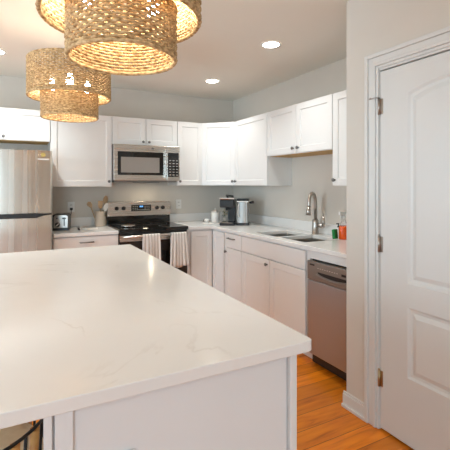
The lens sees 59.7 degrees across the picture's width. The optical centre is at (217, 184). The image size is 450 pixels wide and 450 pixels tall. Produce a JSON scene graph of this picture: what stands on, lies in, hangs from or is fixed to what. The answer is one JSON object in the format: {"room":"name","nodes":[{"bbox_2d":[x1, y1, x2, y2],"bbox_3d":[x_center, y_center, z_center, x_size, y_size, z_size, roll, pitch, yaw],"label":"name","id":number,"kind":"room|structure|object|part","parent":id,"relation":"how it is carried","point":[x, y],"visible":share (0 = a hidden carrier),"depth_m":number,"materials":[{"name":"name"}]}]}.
{"room":"kitchen","nodes":[
{"label":"kitchen","id":0,"kind":"room"},
{"bbox_2d":[0,75,232,225],"bbox_3d":[-2.405,0.126,4.083,6.100,2.522,0.150,0,0,-27],"label":"wall","id":1,"kind":"structure","parent":0,"point":[124,102],"depth_m":4.77,"materials":[{"name":"beige paint"}]},
{"bbox_2d":[0,107,49,144],"bbox_3d":[-2.181,-0.589,3.914,0.912,0.318,0.353,0,0,-27],"label":"upper cabinet","id":2,"kind":"object","parent":1,"relation":"attached to","point":[17,126],"visible":0.88,"depth_m":3.89,"materials":[{"name":"paint"}]},
{"bbox_3d":[-2.195,-0.431,3.940,0.890,0.004,0.289,0,0,-27],"label":"panel","id":3,"kind":"part","parent":2,"relation":"part of","materials":[{"name":"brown wood"}]},
{"bbox_2d":[68,202,74,211],"bbox_3d":[-1.645,0.255,4.386,0.074,0.116,0.009,0,0,-27],"label":"wall outlet","id":4,"kind":"object","parent":1,"relation":"attached to","point":[70,204],"visible":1,"depth_m":4.39,"materials":[{"name":"white plastic"}]},
{"bbox_2d":[48,114,111,186],"bbox_3d":[-1.500,-0.360,4.267,0.618,0.774,0.353,0,0,-27],"label":"upper cabinet","id":5,"kind":"object","parent":1,"relation":"attached to","point":[81,152],"visible":0.84,"depth_m":4.14,"materials":[{"name":"paint"}]},
{"bbox_2d":[71,217,93,226],"bbox_3d":[-1.577,0.422,4.414,0.615,0.100,0.020,0,0,-27],"label":"backsplash","id":6,"kind":"structure","parent":1,"relation":"attached to","point":[75,221],"depth_m":4.43,"materials":[{"name":"white stone"}]},
{"bbox_2d":[112,116,176,146],"bbox_3d":[-0.887,-0.594,4.585,0.760,0.308,0.353,0,0,-27],"label":"upper cabinet","id":7,"kind":"object","parent":1,"relation":"attached to","point":[125,130],"visible":0.94,"depth_m":4.44,"materials":[{"name":"paint"}]},
{"bbox_3d":[-0.992,-0.594,4.375,0.374,0.301,0.019,0,0,-27],"label":"door","id":8,"kind":"part","parent":7,"relation":"part of","materials":[{"name":"paint"}]},
{"bbox_2d":[112,144,179,182],"bbox_3d":[-0.867,-0.228,4.546,0.758,0.417,0.438,0,0,-27],"label":"microwave","id":9,"kind":"object","parent":7,"relation":"attached to","point":[130,163],"visible":1,"depth_m":4.37,"materials":[{"name":"silver metal"}]},
{"bbox_3d":[-0.599,-0.231,4.456,0.018,0.315,0.032,0,0,-27],"label":"handle","id":10,"kind":"part","parent":9,"relation":"part of","materials":[{"name":"silver metal"}]},
{"bbox_3d":[-0.521,-0.239,4.532,0.157,0.395,0.032,0,0,-27],"label":"control panel","id":11,"kind":"part","parent":9,"relation":"part of","materials":[{"name":"silver metal"}]},
{"bbox_3d":[-0.654,-0.594,4.550,0.374,0.301,0.019,0,0,-27],"label":"door","id":12,"kind":"part","parent":7,"relation":"part of","materials":[{"name":"paint"}]},
{"bbox_2d":[176,199,180,208],"bbox_3d":[-0.500,0.251,4.979,0.074,0.116,0.009,0,0,-27],"label":"wall outlet","id":13,"kind":"object","parent":1,"relation":"attached to","point":[178,201],"visible":1,"depth_m":4.98,"materials":[{"name":"white plastic"}]},
{"bbox_2d":[168,121,201,185],"bbox_3d":[-0.402,-0.366,4.836,0.328,0.762,0.353,0,0,-27],"label":"upper cabinet","id":14,"kind":"object","parent":1,"relation":"attached to","point":[189,134],"visible":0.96,"depth_m":4.71,"materials":[{"name":"paint"}]},
{"bbox_2d":[202,122,235,185],"bbox_3d":[0.074,-0.366,4.929,0.618,0.762,0.624,0,0,-27],"label":"upper cabinet","id":15,"kind":"object","parent":1,"relation":"attached to","point":[218,139],"visible":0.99,"depth_m":4.72,"materials":[{"name":"paint"}]},
{"bbox_2d":[0,0,349,100],"bbox_3d":[-0.531,-1.196,0.464,6.100,0.120,8.300,0,0,-27],"label":"ceiling","id":16,"kind":"structure","parent":0,"point":[227,48],"depth_m":3.20,"materials":[{"name":"paint"}]},
{"bbox_2d":[0,49,6,54],"bbox_3d":[-1.898,-1.132,3.342,0.166,0.006,0.166,0,0,-27],"label":"recessed light","id":17,"kind":"object","parent":16,"relation":"in","point":[2,52],"visible":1,"depth_m":3.36,"materials":[{"name":"paint"}]},
{"bbox_2d":[26,23,110,122],"bbox_3d":[-1.047,-0.800,2.770,0.564,0.670,0.564,0,0,25],"label":"pendant lamp","id":18,"kind":"object","parent":16,"relation":"hanging from","point":[58,96],"visible":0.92,"depth_m":2.59,"materials":[{"name":"beige wicker"}]},
{"bbox_3d":[-1.047,-0.738,2.771,0.564,0.265,0.564,0,0,-27],"label":"lamp shade","id":19,"kind":"part","parent":18,"relation":"part of","materials":[{"name":"wicker"}]},
{"bbox_3d":[-1.046,-0.564,2.771,0.390,0.197,0.390,0,0,-27],"label":"lamp shade","id":20,"kind":"part","parent":18,"relation":"part of","materials":[{"name":"wicker"}]},
{"bbox_2d":[35,0,201,75],"bbox_3d":[-0.339,-0.786,1.394,0.564,0.696,0.564,0,0,11],"label":"pendant lamp","id":21,"kind":"object","parent":16,"relation":"hanging from","point":[139,25],"visible":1,"depth_m":1.32,"materials":[{"name":"wicker"}]},
{"bbox_3d":[-0.339,-0.711,1.394,0.564,0.265,0.564,0,0,-27],"label":"lamp shade","id":22,"kind":"part","parent":21,"relation":"part of","materials":[{"name":"wicker"}]},
{"bbox_3d":[-0.339,-0.536,1.394,0.390,0.197,0.390,0,0,-27],"label":"lamp shade","id":23,"kind":"part","parent":21,"relation":"part of","materials":[{"name":"wicker"}]},
{"bbox_2d":[205,79,219,82],"bbox_3d":[-0.060,-1.132,4.305,0.166,0.006,0.166,0,0,-27],"label":"recessed light","id":24,"kind":"object","parent":16,"relation":"in","point":[207,80],"visible":1,"depth_m":4.30,"materials":[{"name":"paint"}]},
{"bbox_2d":[261,41,280,48],"bbox_3d":[0.431,-1.132,3.181,0.166,0.006,0.166,0,0,-27],"label":"recessed light","id":25,"kind":"object","parent":16,"relation":"in","point":[268,44],"visible":1,"depth_m":3.17,"materials":[{"name":"paint"}]},
{"bbox_2d":[32,353,413,449],"bbox_3d":[-0.531,1.446,0.464,6.100,0.120,8.300,0,0,-27],"label":"floor","id":26,"kind":"structure","parent":0,"point":[323,423],"depth_m":2.29,"materials":[{"name":"brown wood"}]},
{"bbox_2d":[0,419,42,449],"bbox_3d":[-0.706,0.990,0.993,0.497,0.796,0.524,0,0,-27],"label":"counter stool","id":27,"kind":"object","parent":26,"relation":"on","point":[25,436],"visible":0.37,"depth_m":1.06,"materials":[{"name":"beige fabric"}]},
{"bbox_2d":[0,149,51,252],"bbox_3d":[-2.018,0.540,3.729,0.765,1.693,0.755,0,0,-27],"label":"refrigerator","id":28,"kind":"object","parent":26,"relation":"on","point":[25,175],"visible":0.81,"depth_m":3.49,"materials":[{"name":"silver metal"}]},
{"bbox_3d":[-1.847,0.281,3.417,0.723,0.044,0.043,0,0,-27],"label":"handle","id":29,"kind":"part","parent":28,"relation":"part of","materials":[{"name":"black plastic"}]},
{"bbox_3d":[-1.873,0.801,3.449,0.765,1.051,0.071,0,0,-27],"label":"fresh food door","id":30,"kind":"part","parent":28,"relation":"part of","materials":[{"name":"silver metal"}]},
{"bbox_3d":[-1.873,-0.021,3.449,0.765,0.570,0.071,0,0,-27],"label":"freezer door","id":31,"kind":"part","parent":28,"relation":"part of","materials":[{"name":"silver metal"}]},
{"bbox_2d":[52,234,117,249],"bbox_3d":[-1.430,0.947,4.132,0.618,0.880,0.655,0,0,-27],"label":"base cabinet","id":32,"kind":"object","parent":26,"relation":"on","point":[109,239],"visible":0.16,"depth_m":3.85,"materials":[{"name":"paint"}]},
{"bbox_2d":[52,217,118,237],"bbox_3d":[-1.433,0.439,4.136,0.615,0.133,0.647,0,0,-27],"label":"countertop","id":33,"kind":"structure","parent":32,"relation":"on","point":[80,222],"depth_m":4.00,"materials":[{"name":"white stone"}]},
{"bbox_2d":[52,213,70,230],"bbox_3d":[-1.637,0.389,4.091,0.168,0.167,0.278,0,0,-15],"label":"toaster","id":34,"kind":"object","parent":33,"relation":"on","point":[60,221],"visible":0.95,"depth_m":3.99,"materials":[{"name":"silver metal"}]},
{"bbox_3d":[-1.599,0.379,3.987,0.138,0.133,0.008,0,0,-15],"label":"plate","id":35,"kind":"part","parent":34,"relation":"part of","materials":[{"name":"silver metal"}]},
{"bbox_2d":[82,227,97,229],"bbox_3d":[-1.362,0.465,4.167,0.150,0.014,0.150,0,0,-19],"label":"notepad","id":36,"kind":"object","parent":33,"relation":"on","point":[84,228],"visible":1,"depth_m":4.13,"materials":[{"name":"white paper"}]},
{"bbox_2d":[94,211,104,225],"bbox_3d":[-1.341,0.388,4.437,0.110,0.168,0.110,0,0,-27],"label":"utensil crock","id":37,"kind":"object","parent":33,"relation":"on","point":[99,220],"visible":0.99,"depth_m":4.39,"materials":[{"name":"beige ceramic"}]},
{"bbox_2d":[87,202,94,217],"bbox_3d":[-1.413,0.319,4.395,0.119,0.250,0.012,0,0,-30],"label":"spatula","id":38,"kind":"object","parent":37,"relation":"in","point":[89,204],"visible":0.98,"depth_m":4.38,"materials":[{"name":"brown wood"}]},
{"bbox_2d":[98,201,102,210],"bbox_3d":[-1.330,0.315,4.426,0.052,0.256,0.029,0,0,-27],"label":"slotted turner","id":39,"kind":"object","parent":37,"relation":"in","point":[100,203],"visible":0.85,"depth_m":4.42,"materials":[{"name":"brown wood"}]},
{"bbox_2d":[103,203,107,212],"bbox_3d":[-1.287,0.327,4.442,0.085,0.233,0.020,0,0,-12],"label":"spoon","id":40,"kind":"object","parent":37,"relation":"in","point":[105,207],"visible":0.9,"depth_m":4.44,"materials":[{"name":"white ceramic"}]},
{"bbox_2d":[103,196,107,210],"bbox_3d":[-1.298,0.286,4.469,0.083,0.315,0.014,0,0,-36],"label":"wooden spoon","id":41,"kind":"object","parent":37,"relation":"in","point":[105,199],"visible":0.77,"depth_m":4.47,"materials":[{"name":"brown wood"}]},
{"bbox_2d":[107,201,187,273],"bbox_3d":[-0.798,0.795,4.413,0.760,1.182,0.686,0,0,-27],"label":"electric stove","id":42,"kind":"object","parent":26,"relation":"on","point":[138,213],"visible":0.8,"depth_m":4.50,"materials":[{"name":"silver metal"}]},
{"bbox_3d":[-0.943,0.417,4.694,0.756,0.086,0.050,0,0,-27],"label":"splash panel","id":43,"kind":"part","parent":42,"relation":"part of","materials":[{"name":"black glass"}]},
{"bbox_3d":[-0.940,0.289,4.688,0.760,0.170,0.067,0,0,-27],"label":"control panel","id":44,"kind":"part","parent":42,"relation":"part of","materials":[{"name":"silver metal"}]},
{"bbox_3d":[-0.913,0.281,4.662,0.240,0.074,0.002,0,0,-27],"label":"display panel","id":45,"kind":"part","parent":42,"relation":"part of","materials":[{"name":"black glass"}]},
{"bbox_3d":[-0.670,0.560,4.166,0.748,0.063,0.001,0,0,-27],"label":"door trim","id":46,"kind":"part","parent":42,"relation":"part of","materials":[{"name":"silver metal"}]},
{"bbox_2d":[108,222,187,232],"bbox_3d":[-0.794,0.478,4.406,0.758,0.034,0.567,0,0,-27],"label":"cooktop","id":47,"kind":"object","parent":42,"relation":"in","point":[140,227],"depth_m":4.28,"materials":[{"name":"black glass"}]},
{"bbox_2d":[142,233,160,259],"bbox_3d":[-0.690,0.697,4.085,0.192,0.359,0.062,0,0,-27],"label":"dish towel","id":48,"kind":"object","parent":42,"relation":"hanging from","point":[151,243],"visible":0.76,"depth_m":4.08,"materials":[{"name":"fabric"}]},
{"bbox_3d":[-0.681,0.849,4.188,0.748,0.645,0.047,0,0,-27],"label":"oven door","id":49,"kind":"part","parent":42,"relation":"part of","materials":[{"name":"black glass"}]},
{"bbox_3d":[-0.655,0.536,4.138,0.696,0.027,0.066,0,0,-27],"label":"handle","id":50,"kind":"part","parent":42,"relation":"part of","materials":[{"name":"silver metal"}]},
{"bbox_2d":[170,232,189,267],"bbox_3d":[-0.418,0.707,4.226,0.228,0.379,0.063,0,0,-27],"label":"dish towel","id":51,"kind":"object","parent":42,"relation":"hanging from","point":[179,254],"visible":1,"depth_m":4.21,"materials":[{"name":"fabric"}]},
{"bbox_2d":[43,355,296,449],"bbox_3d":[-0.532,0.947,1.952,0.739,0.880,2.098,0,0,-27],"label":"kitchen island","id":52,"kind":"object","parent":26,"relation":"on","point":[254,407],"visible":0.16,"depth_m":1.04,"materials":[{"name":"paint"}]},
{"bbox_3d":[-0.375,0.947,0.864,0.017,0.880,0.022,0,0,-27],"label":"corner post","id":53,"kind":"part","parent":52,"relation":"part of","materials":[{"name":"paint"}]},
{"bbox_2d":[0,244,310,428],"bbox_3d":[-0.681,0.489,1.891,1.086,0.033,2.142,0,0,-27],"label":"island countertop","id":54,"kind":"structure","parent":52,"relation":"on","point":[80,328],"depth_m":1.25,"materials":[{"name":"white stone"}]},
{"bbox_3d":[0.220,0.947,1.172,0.024,0.880,0.022,0,0,-27],"label":"corner post","id":55,"kind":"part","parent":52,"relation":"part of","materials":[{"name":"paint"}]},
{"bbox_2d":[186,228,225,292],"bbox_3d":[-0.002,0.947,4.727,0.936,0.880,0.911,0,0,-27],"label":"base cabinet","id":56,"kind":"object","parent":26,"relation":"on","point":[206,247],"visible":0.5,"depth_m":4.43,"materials":[{"name":"paint"}]},
{"bbox_3d":[-0.188,0.905,4.453,0.259,0.746,0.019,0,0,-27],"label":"door","id":57,"kind":"part","parent":56,"relation":"part of","materials":[{"name":"paint"}]},
{"bbox_3d":[0.009,0.905,4.389,0.019,0.753,0.262,0,0,-27],"label":"door","id":58,"kind":"part","parent":56,"relation":"part of","materials":[{"name":"paint"}]},
{"bbox_2d":[170,212,346,258],"bbox_3d":[0.445,0.439,3.866,0.936,0.133,2.853,0,0,-27],"label":"countertop","id":59,"kind":"structure","parent":56,"relation":"on","point":[262,227],"depth_m":3.99,"materials":[{"name":"white stone"}]},
{"bbox_2d":[219,195,236,225],"bbox_3d":[0.121,0.297,4.611,0.176,0.350,0.310,0,0,8],"label":"coffee maker","id":60,"kind":"object","parent":59,"relation":"on","point":[228,202],"visible":0.99,"depth_m":4.49,"materials":[{"name":"black plastic"}]},
{"bbox_2d":[222,209,227,220],"bbox_3d":[0.089,0.393,4.956,0.126,0.159,0.127,0,0,-27],"label":"coffee carafe","id":61,"kind":"object","parent":60,"relation":"in","point":[224,213],"visible":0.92,"depth_m":4.93,"materials":[{"name":"clear glass"}]},
{"bbox_2d":[236,198,253,224],"bbox_3d":[0.321,0.319,4.568,0.201,0.306,0.232,0,0,8],"label":"electric kettle","id":62,"kind":"object","parent":59,"relation":"on","point":[242,203],"visible":1,"depth_m":4.49,"materials":[{"name":"silver metal"}]},
{"bbox_2d":[271,234,324,241],"bbox_3d":[0.708,0.597,3.606,0.390,0.180,0.750,0,0,-27],"label":"sink","id":63,"kind":"object","parent":59,"relation":"in","point":[276,235],"visible":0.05,"depth_m":3.66,"materials":[{"name":"silver metal"}]},
{"bbox_3d":[0.621,0.597,3.775,0.390,0.180,0.370,0,0,-27],"label":"bowl","id":64,"kind":"part","parent":63,"relation":"part of","materials":[{"name":"silver metal"}]},
{"bbox_3d":[0.798,0.597,3.433,0.390,0.180,0.360,0,0,-27],"label":"bowl","id":65,"kind":"part","parent":63,"relation":"part of","materials":[{"name":"silver metal"}]},
{"bbox_2d":[306,192,324,233],"bbox_3d":[0.899,0.271,3.682,0.184,0.403,0.154,0,0,-4],"label":"faucet","id":66,"kind":"object","parent":59,"relation":"on","point":[316,225],"visible":1,"depth_m":3.69,"materials":[{"name":"silver metal"}]},
{"bbox_3d":[0.885,0.206,3.679,0.033,0.273,0.159,0,0,43],"label":"spout","id":67,"kind":"part","parent":66,"relation":"part of","materials":[{"name":"silver metal"}]},
{"bbox_3d":[0.961,0.349,3.661,0.040,0.116,0.104,0,0,-27],"label":"lever","id":68,"kind":"part","parent":66,"relation":"part of","materials":[{"name":"silver metal"}]},
{"bbox_2d":[309,250,346,266],"bbox_3d":[0.846,0.537,2.785,0.020,0.062,0.560,0,0,-27],"label":"trim","id":69,"kind":"structure","parent":59,"relation":"attached to","point":[336,260],"depth_m":2.85,"materials":[{"name":"paint"}]},
{"bbox_2d":[332,229,337,238],"bbox_3d":[1.012,0.430,3.387,0.056,0.083,0.035,0,0,-45],"label":"sponge","id":70,"kind":"object","parent":59,"relation":"on","point":[334,231],"visible":1,"depth_m":3.37,"materials":[{"name":"green"}]},
{"bbox_2d":[338,211,346,239],"bbox_3d":[1.076,0.353,3.363,0.090,0.238,0.080,0,0,-27],"label":"spray bottle","id":71,"kind":"object","parent":59,"relation":"on","point":[343,225],"visible":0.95,"depth_m":3.34,"materials":[{"name":"orange plastic"}]},
{"bbox_3d":[-0.071,0.468,4.762,0.230,0.009,0.130,0,0,3],"label":"serving tray","id":72,"kind":"object","parent":59,"relation":"on","visible":0},
{"bbox_2d":[211,208,219,222],"bbox_3d":[-0.031,0.377,4.772,0.102,0.172,0.101,0,0,-27],"label":"canister","id":73,"kind":"object","parent":72,"relation":"on","point":[215,215],"visible":0.99,"depth_m":4.73,"materials":[{"name":"white ceramic"}]},
{"bbox_2d":[224,232,242,301],"bbox_3d":[0.415,0.947,4.226,0.655,0.880,0.359,0,0,-27],"label":"base cabinet","id":74,"kind":"object","parent":26,"relation":"on","point":[233,251],"visible":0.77,"depth_m":4.07,"materials":[{"name":"paint"}]},
{"bbox_3d":[0.166,0.595,4.087,0.019,0.146,0.336,0,0,-27],"label":"drawer","id":75,"kind":"part","parent":74,"relation":"part of","materials":[{"name":"paint"}]},
{"bbox_2d":[242,233,325,358],"bbox_3d":[0.733,0.947,3.617,0.652,0.880,1.011,0,0,-27],"label":"base cabinet","id":76,"kind":"object","parent":26,"relation":"on","point":[274,275],"visible":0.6,"depth_m":3.40,"materials":[{"name":"paint"}]},
{"bbox_3d":[0.356,0.981,3.718,0.019,0.605,0.480,0,0,-27],"label":"door","id":77,"kind":"part","parent":76,"relation":"part of","materials":[{"name":"paint"}]},
{"bbox_3d":[0.469,0.595,3.502,0.019,0.146,0.968,0,0,-27],"label":"drawer","id":78,"kind":"part","parent":76,"relation":"part of","materials":[{"name":"paint"}]},
{"bbox_3d":[0.581,0.981,3.285,0.019,0.605,0.481,0,0,-27],"label":"door","id":79,"kind":"part","parent":76,"relation":"part of","materials":[{"name":"paint"}]},
{"bbox_2d":[307,259,346,380],"bbox_3d":[1.082,0.977,2.905,0.649,0.810,0.540,0,0,-27],"label":"dishwasher","id":80,"kind":"object","parent":26,"relation":"on","point":[327,282],"visible":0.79,"depth_m":2.81,"materials":[{"name":"silver metal"}]},
{"bbox_3d":[0.831,0.650,2.776,0.050,0.140,0.540,0,0,-27],"label":"control panel","id":81,"kind":"part","parent":80,"relation":"part of","materials":[{"name":"silver metal"}]},
{"bbox_2d":[233,58,346,224],"bbox_3d":[0.928,0.126,4.116,0.150,2.522,2.856,0,0,-27],"label":"wall","id":82,"kind":"structure","parent":0,"point":[314,174],"depth_m":4.07,"materials":[{"name":"beige paint"}]},
{"bbox_2d":[170,212,337,234],"bbox_3d":[0.445,0.422,3.866,0.935,0.100,2.852,0,0,-27],"label":"backsplash","id":83,"kind":"structure","parent":82,"relation":"attached to","point":[268,220],"depth_m":4.52,"materials":[{"name":"white stone"}]},
{"bbox_2d":[233,113,291,185],"bbox_3d":[0.483,-0.366,4.426,0.353,0.762,0.675,0,0,-27],"label":"upper cabinet","id":84,"kind":"object","parent":82,"relation":"attached to","point":[253,167],"visible":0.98,"depth_m":4.25,"materials":[{"name":"paint"}]},
{"bbox_3d":[0.361,-0.366,4.362,0.019,0.755,0.670,0,0,-27],"label":"door","id":85,"kind":"part","parent":84,"relation":"part of","materials":[{"name":"paint"}]},
{"bbox_2d":[267,94,332,157],"bbox_3d":[0.855,-0.516,3.707,0.353,0.463,0.939,0,0,-27],"label":"upper cabinet","id":86,"kind":"object","parent":82,"relation":"attached to","point":[303,129],"visible":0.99,"depth_m":3.58,"materials":[{"name":"paint"}]},
{"bbox_3d":[0.625,-0.518,3.853,0.019,0.452,0.464,0,0,-27],"label":"door","id":87,"kind":"part","parent":86,"relation":"part of","materials":[{"name":"paint"}]},
{"bbox_3d":[0.881,-0.286,3.721,0.289,0.004,0.917,0,0,-27],"label":"panel","id":88,"kind":"part","parent":86,"relation":"part of","materials":[{"name":"brown wood"}]},
{"bbox_3d":[0.841,-0.518,3.435,0.019,0.452,0.464,0,0,-27],"label":"door","id":89,"kind":"part","parent":86,"relation":"part of","materials":[{"name":"paint"}]},
{"bbox_2d":[331,90,346,185],"bbox_3d":[1.154,-0.366,3.130,0.353,0.762,0.358,0,0,-27],"label":"upper cabinet","id":90,"kind":"object","parent":82,"relation":"attached to","point":[339,178],"visible":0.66,"depth_m":3.15,"materials":[{"name":"paint"}]},
{"bbox_2d":[347,0,449,401],"bbox_3d":[2.409,0.126,0.379,0.956,2.522,5.144,0,0,-27],"label":"wall","id":91,"kind":"structure","parent":0,"point":[373,26],"depth_m":2.35,"materials":[{"name":"beige paint"}]},
{"bbox_2d":[341,390,363,420],"bbox_3d":[0.824,1.339,2.373,0.026,0.094,0.183,0,0,-27],"label":"baseboard","id":92,"kind":"structure","parent":91,"relation":"attached to","point":[351,403],"depth_m":2.37,"materials":[{"name":"paint"}]},
{"bbox_2d":[364,26,449,428],"bbox_3d":[1.147,0.321,1.880,0.144,2.131,0.997,0,0,-27],"label":"trim","id":93,"kind":"structure","parent":91,"relation":"attached to","point":[437,42],"depth_m":2.23,"materials":[{"name":"paint"}]},
{"bbox_2d":[369,51,449,449],"bbox_3d":[1.078,0.369,1.868,0.108,2.010,0.849,0,0,-27],"label":"door","id":94,"kind":"structure","parent":91,"relation":"in","point":[414,99],"depth_m":2.03,"materials":[{"name":"paint"}]}
]}

